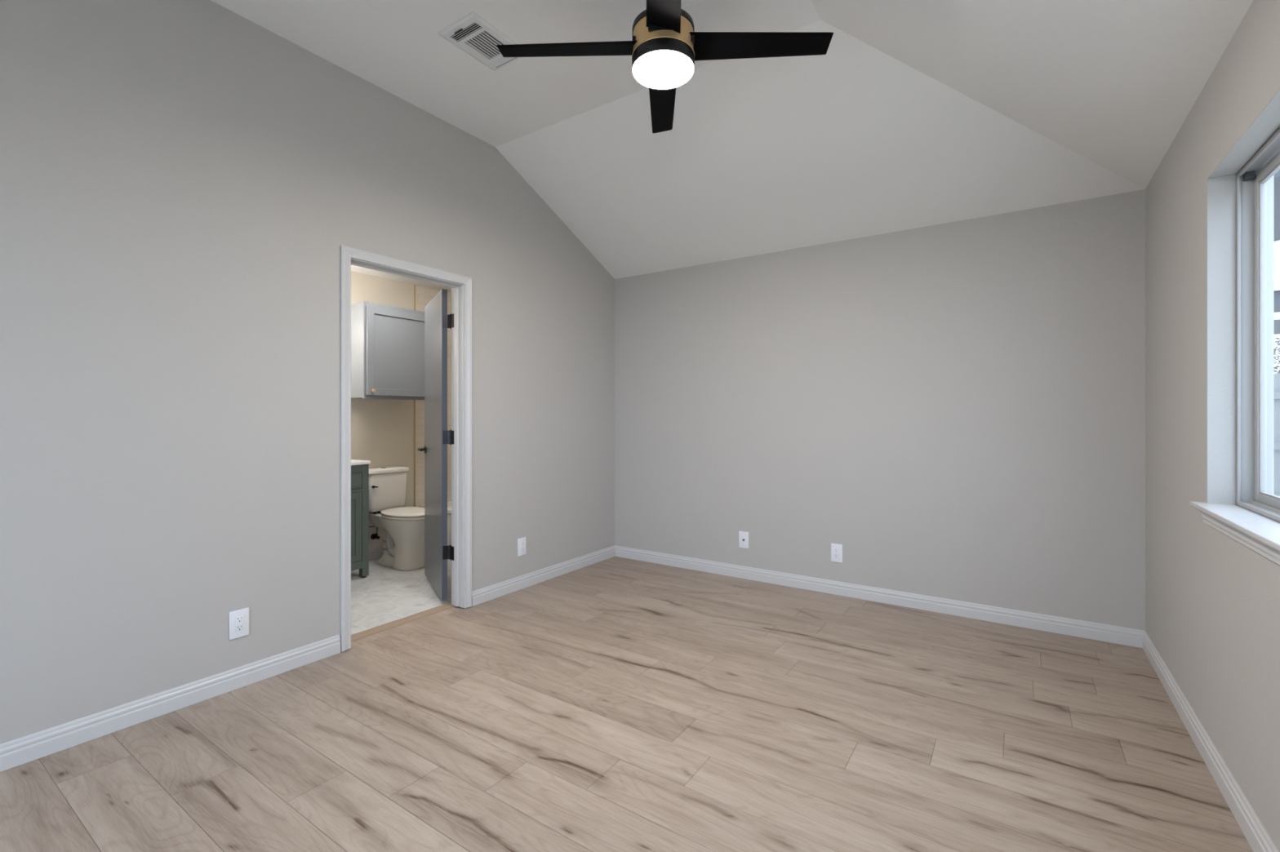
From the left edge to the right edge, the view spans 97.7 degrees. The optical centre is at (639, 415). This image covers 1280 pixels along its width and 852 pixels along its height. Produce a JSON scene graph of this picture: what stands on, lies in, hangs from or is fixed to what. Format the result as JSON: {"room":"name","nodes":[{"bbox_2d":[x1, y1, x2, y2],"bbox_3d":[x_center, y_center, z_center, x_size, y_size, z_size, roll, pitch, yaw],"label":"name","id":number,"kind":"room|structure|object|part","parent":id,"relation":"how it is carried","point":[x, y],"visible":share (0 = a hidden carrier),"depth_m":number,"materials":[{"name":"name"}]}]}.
{"room":"empty bedroom","nodes":[
{"label":"empty bedroom","id":0,"kind":"room"},
{"bbox_2d":[0,0,614,744],"bbox_3d":[-1.723,-0.344,2.792,0.114,3.280,5.212,0,0,34],"label":"wall","id":1,"kind":"structure","parent":0,"point":[183,183],"depth_m":2.44,"materials":[{"name":"paint"}]},
{"bbox_2d":[0,635,340,772],"bbox_3d":[-2.345,1.189,1.754,0.014,0.092,2.795,0,0,34],"label":"baseboard","id":2,"kind":"structure","parent":1,"relation":"attached to","point":[28,748],"depth_m":2.28,"materials":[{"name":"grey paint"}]},
{"bbox_2d":[229,607,248,639],"bbox_3d":[-1.820,0.945,2.538,0.008,0.126,0.078,0,0,34],"label":"power outlet","id":3,"kind":"object","parent":1,"relation":"attached to","point":[239,619],"visible":1,"depth_m":2.54,"materials":[{"name":"white plastic"}]},
{"bbox_2d":[235,615,244,632],"bbox_3d":[-1.818,0.945,2.537,0.002,0.068,0.034,0,0,34],"label":"receptacle","id":4,"kind":"object","parent":3,"relation":"attached to","point":[239,620],"depth_m":2.54,"materials":[{"name":"white plastic"}]},
{"bbox_2d":[351,603,454,642],"bbox_3d":[-1.434,1.232,3.338,0.082,0.008,0.750,0,0,34],"label":"trim","id":5,"kind":"structure","parent":1,"relation":"attached to","point":[377,629],"depth_m":3.32,"materials":[{"name":"brown wood"}]},
{"bbox_2d":[340,244,471,652],"bbox_3d":[-1.326,0.171,3.265,0.017,2.123,0.840,0,0,34],"label":"trim","id":6,"kind":"structure","parent":1,"relation":"attached to","point":[347,253],"depth_m":2.96,"materials":[{"name":"grey paint"}]},
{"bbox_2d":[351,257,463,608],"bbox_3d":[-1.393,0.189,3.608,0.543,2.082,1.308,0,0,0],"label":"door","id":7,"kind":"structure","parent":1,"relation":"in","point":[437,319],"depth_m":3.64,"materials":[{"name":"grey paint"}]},
{"bbox_3d":[-1.575,0.251,4.169,0.154,0.066,0.142,0,0,-28],"label":"handle","id":8,"kind":"part","parent":7,"relation":"part of","materials":[{"name":"black metal"}]},
{"bbox_2d":[351,606,464,648],"bbox_3d":[-1.401,1.266,3.316,0.164,0.060,0.762,0,0,34],"label":"threshold","id":9,"kind":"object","parent":1,"relation":"attached to","point":[387,633],"depth_m":3.27,"materials":[{"name":"brown wood"}]},
{"bbox_2d":[517,537,525,556],"bbox_3d":[-0.843,0.936,3.991,0.008,0.126,0.078,0,0,34],"label":"power outlet","id":10,"kind":"object","parent":1,"relation":"attached to","point":[522,541],"visible":1,"depth_m":3.98,"materials":[{"name":"white plastic"}]},
{"bbox_2d":[520,542,524,551],"bbox_3d":[-0.841,0.936,3.990,0.002,0.068,0.034,0,0,34],"label":"receptacle","id":11,"kind":"object","parent":10,"relation":"attached to","point":[522,543],"depth_m":3.99,"materials":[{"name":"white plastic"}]},
{"bbox_2d":[471,545,615,606],"bbox_3d":[-0.653,1.189,4.269,0.014,0.092,1.566,0,0,34],"label":"baseboard","id":12,"kind":"structure","parent":1,"relation":"attached to","point":[502,588],"depth_m":4.12,"materials":[{"name":"grey paint"}]},
{"bbox_2d":[351,271,413,549],"bbox_3d":[-2.405,-0.034,4.752,0.120,2.660,2.845,0,0,34],"label":"wall","id":13,"kind":"structure","parent":0,"point":[382,430],"depth_m":4.88,"materials":[{"name":"beige paint"}]},
{"bbox_2d":[368,512,379,539],"bbox_3d":[-2.253,0.935,4.733,0.078,0.263,0.202,0,0,-14],"label":"shutoff valve","id":14,"kind":"object","parent":13,"relation":"attached to","point":[373,536],"visible":0.68,"depth_m":4.78,"materials":[{"name":"brown metal"}]},
{"bbox_2d":[368,546,384,560],"bbox_3d":[-2.573,1.189,4.382,0.014,0.092,1.802,0,0,34],"label":"baseboard","id":15,"kind":"structure","parent":13,"relation":"attached to","point":[377,553],"depth_m":4.81,"materials":[{"name":"grey paint"}]},
{"bbox_2d":[351,301,424,399],"bbox_3d":[-2.119,-0.517,4.719,0.390,0.764,0.611,0,0,34],"label":"upper cabinet","id":16,"kind":"object","parent":13,"relation":"attached to","point":[388,342],"visible":0.72,"depth_m":4.53,"materials":[{"name":"grey paint"}]},
{"bbox_2d":[413,284,415,506],"bbox_3d":[-2.069,0.016,5.135,0.010,2.440,0.010,0,0,34],"label":"trim","id":17,"kind":"structure","parent":13,"relation":"attached to","point":[414,285],"depth_m":5.13,"materials":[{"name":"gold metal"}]},
{"bbox_2d":[415,284,451,506],"bbox_3d":[-1.212,0.016,5.042,1.536,2.440,0.793,0,0,34],"label":"tile","id":18,"kind":"structure","parent":13,"relation":"attached to","point":[424,295],"depth_m":5.20,"materials":[{"name":"beige tile"}]},
{"bbox_2d":[351,550,451,635],"bbox_3d":[-1.727,1.265,4.297,1.512,0.058,2.605,0,0,34],"label":"floor","id":19,"kind":"structure","parent":0,"point":[386,595],"depth_m":3.83,"materials":[{"name":"tile"}]},
{"bbox_2d":[351,459,370,577],"bbox_3d":[-2.478,0.748,4.088,0.498,0.974,0.780,0,0,34],"label":"bathroom vanity","id":20,"kind":"object","parent":19,"relation":"on","point":[359,468],"visible":0.16,"depth_m":4.22,"materials":[{"name":"green paint"}]},
{"bbox_3d":[-2.202,0.838,4.111,0.019,0.523,0.312,0,0,34],"label":"vanity door","id":21,"kind":"part","parent":20,"relation":"part of","materials":[{"name":"green paint"}]},
{"bbox_3d":[-2.200,0.490,4.110,0.018,0.117,0.312,0,0,34],"label":"drawer","id":22,"kind":"part","parent":20,"relation":"part of","materials":[{"name":"green paint"}]},
{"bbox_2d":[351,459,370,465],"bbox_3d":[-2.480,0.316,4.089,0.492,0.110,0.780,0,0,34],"label":"countertop","id":23,"kind":"structure","parent":20,"relation":"on","point":[353,462],"depth_m":4.22,"materials":[{"name":"white stone"}]},
{"bbox_3d":[-2.111,0.796,4.271,0.050,0.851,0.050,0,0,34],"label":"leg","id":24,"kind":"part","parent":20,"relation":"part of","materials":[{"name":"green paint"}]},
{"bbox_2d":[368,466,424,570],"bbox_3d":[-1.982,0.840,4.634,0.702,0.790,0.370,0,0,34],"label":"toilet","id":25,"kind":"object","parent":19,"relation":"on","point":[403,537],"visible":0.93,"depth_m":4.59,"materials":[{"name":"white ceramic"}]},
{"bbox_3d":[-2.190,0.643,4.774,0.188,0.314,0.348,0,0,34],"label":"tank","id":26,"kind":"part","parent":25,"relation":"part of","materials":[{"name":"white ceramic"}]},
{"bbox_3d":[-2.188,0.468,4.772,0.205,0.036,0.370,0,0,34],"label":"tank lid","id":27,"kind":"part","parent":25,"relation":"part of","materials":[{"name":"white ceramic"}]},
{"bbox_3d":[-1.890,0.811,4.572,0.475,0.020,0.350,0,0,34],"label":"seat","id":28,"kind":"part","parent":25,"relation":"part of","materials":[{"name":"white plastic"}]},
{"bbox_3d":[-1.891,0.785,4.572,0.482,0.024,0.354,0,0,34],"label":"seat lid","id":29,"kind":"part","parent":25,"relation":"part of","materials":[{"name":"white plastic"}]},
{"bbox_2d":[419,500,451,550],"bbox_3d":[-1.205,1.030,5.052,1.514,0.409,0.747,0,0,34],"label":"bathtub","id":30,"kind":"object","parent":19,"relation":"on","point":[449,503],"visible":0.05,"depth_m":4.95,"materials":[{"name":"white ceramic"}]},
{"bbox_2d":[351,264,451,292],"bbox_3d":[-1.715,-1.264,4.289,1.542,0.120,2.605,0,0,34],"label":"ceiling","id":31,"kind":"structure","parent":0,"point":[354,268],"depth_m":4.88,"materials":[{"name":"paint"}]},
{"bbox_2d":[0,556,1253,851],"bbox_3d":[-0.222,1.266,1.784,3.503,0.060,5.214,0,0,34],"label":"floor","id":32,"kind":"structure","parent":0,"point":[615,704],"depth_m":2.10,"materials":[{"name":"brown wood"}]},
{"bbox_2d":[211,0,1253,279],"bbox_3d":[-0.222,-1.584,1.783,3.503,0.760,5.212,0,0,34],"label":"ceiling","id":33,"kind":"structure","parent":0,"point":[914,113],"depth_m":2.91,"materials":[{"name":"paint"}]},
{"bbox_2d":[437,11,520,71],"bbox_3d":[-0.761,-1.816,2.736,0.255,0.014,0.348,0,0,34],"label":"ceiling vent","id":34,"kind":"object","parent":33,"relation":"in","point":[472,33],"visible":0.87,"depth_m":2.70,"materials":[{"name":"white metal"}]},
{"bbox_2d":[496,0,833,133],"bbox_3d":[0.093,-1.599,2.239,1.005,0.449,1.005,0,0,-43],"label":"ceiling fan","id":35,"kind":"object","parent":33,"relation":"hanging from","point":[664,47],"visible":1,"depth_m":2.21,"materials":[{"name":"black metal"}]},
{"bbox_3d":[-0.286,-1.476,2.252,0.562,0.031,0.131,0,0,2],"label":"blade","id":36,"kind":"part","parent":35,"relation":"part of","materials":[{"name":"black wood"}]},
{"bbox_3d":[0.106,-1.476,2.618,0.131,0.031,0.562,0,0,2],"label":"blade","id":37,"kind":"part","parent":35,"relation":"part of","materials":[{"name":"black wood"}]},
{"bbox_3d":[0.080,-1.476,1.860,0.131,0.031,0.562,0,0,2],"label":"blade","id":38,"kind":"part","parent":35,"relation":"part of","materials":[{"name":"black wood"}]},
{"bbox_3d":[0.472,-1.476,2.226,0.562,0.031,0.131,0,0,2],"label":"blade","id":39,"kind":"part","parent":35,"relation":"part of","materials":[{"name":"black wood"}]},
{"bbox_2d":[614,189,1145,631],"bbox_3d":[1.290,-0.034,3.991,3.777,2.660,0.140,0,0,34],"label":"wall","id":40,"kind":"structure","parent":0,"point":[957,407],"depth_m":3.58,"materials":[{"name":"paint"}]},
{"bbox_2d":[738,531,748,549],"bbox_3d":[0.785,0.943,4.237,0.078,0.126,0.016,0,0,34],"label":"outlet","id":41,"kind":"object","parent":40,"relation":"attached to","point":[743,536],"visible":1,"depth_m":4.24,"materials":[{"name":"white plastic"}]},
{"bbox_2d":[831,543,842,563],"bbox_3d":[1.357,0.948,3.856,0.078,0.126,0.008,0,0,34],"label":"power outlet","id":42,"kind":"object","parent":40,"relation":"attached to","point":[836,549],"visible":1,"depth_m":3.85,"materials":[{"name":"white plastic"}]},
{"bbox_2d":[834,547,839,558],"bbox_3d":[1.356,0.948,3.854,0.034,0.068,0.002,0,0,34],"label":"receptacle","id":43,"kind":"object","parent":42,"relation":"attached to","point":[836,549],"depth_m":3.85,"materials":[{"name":"white plastic"}]},
{"bbox_2d":[614,545,1144,648],"bbox_3d":[1.228,1.189,3.941,3.503,0.092,0.014,0,0,34],"label":"baseboard","id":44,"kind":"structure","parent":40,"relation":"attached to","point":[1064,626],"depth_m":3.59,"materials":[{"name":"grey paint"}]},
{"bbox_2d":[1145,0,1279,851],"bbox_3d":[1.261,-0.034,0.702,0.165,2.660,5.352,0,0,34],"label":"wall","id":45,"kind":"structure","parent":0,"point":[1212,602],"depth_m":2.10,"materials":[{"name":"paint"}]},
{"bbox_2d":[1142,631,1278,851],"bbox_3d":[1.226,1.189,0.810,0.014,0.092,5.212,0,0,34],"label":"baseboard","id":46,"kind":"structure","parent":45,"relation":"attached to","point":[1252,828],"depth_m":1.91,"materials":[{"name":"grey paint"}]},
{"bbox_2d":[1189,88,1279,565],"bbox_3d":[1.574,-0.233,1.210,0.198,1.243,1.915,0,0,34],"label":"window","id":47,"kind":"structure","parent":45,"relation":"in","point":[1260,534],"depth_m":1.94,"materials":[{"name":"grey paint"}]},
{"bbox_3d":[1.622,-0.268,1.181,0.085,1.166,1.844,0,0,34],"label":"frame","id":48,"kind":"part","parent":47,"relation":"part of","materials":[{"name":"grey plastic"}]},
{"bbox_3d":[1.877,-0.265,1.545,0.022,1.132,0.929,0,0,34],"label":"sash","id":49,"kind":"part","parent":47,"relation":"part of","materials":[{"name":"grey plastic"}]},
{"bbox_3d":[20.565,1.611,3.044,29.263,0.150,52.000,0,0,34],"label":"ground","id":50,"kind":"structure","parent":0,"visible":0},
{"bbox_2d":[1274,337,1279,373],"bbox_3d":[12.671,-0.301,9.074,4.571,2.151,1.286,0,0,34],"label":"hedge","id":51,"kind":"object","parent":50,"relation":"on","point":[1277,341],"visible":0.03,"depth_m":9.88,"materials":[{"name":"green plant"}]},
{"bbox_2d":[1274,373,1279,497],"bbox_3d":[9.972,0.490,5.202,0.063,2.072,8.788,0,0,-43],"label":"fence","id":52,"kind":"object","parent":50,"relation":"on","point":[1277,376],"visible":0.02,"depth_m":7.16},
{"bbox_3d":[9.945,-0.259,5.214,0.040,0.090,8.732,0,0,-43],"label":"rail","id":53,"kind":"part","parent":52,"relation":"part of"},
{"bbox_3d":[9.945,0.391,5.214,0.040,0.090,8.732,0,0,-43],"label":"rail","id":54,"kind":"part","parent":52,"relation":"part of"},
{"bbox_2d":[1274,169,1279,243],"bbox_3d":[5.690,-0.208,4.786,1.950,3.488,4.431,0,0,-7],"label":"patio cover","id":55,"kind":"object","parent":50,"relation":"on","point":[1277,175],"depth_m":4.80,"materials":[{"name":"white"}]},
{"bbox_2d":[1274,283,1279,334],"bbox_3d":[17.964,-0.674,12.204,10.000,4.420,5.700,0,0,34],"label":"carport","id":56,"kind":"object","parent":50,"relation":"on","point":[1277,286],"visible":0.02,"depth_m":12.28,"materials":[{"name":"white"}]}
]}

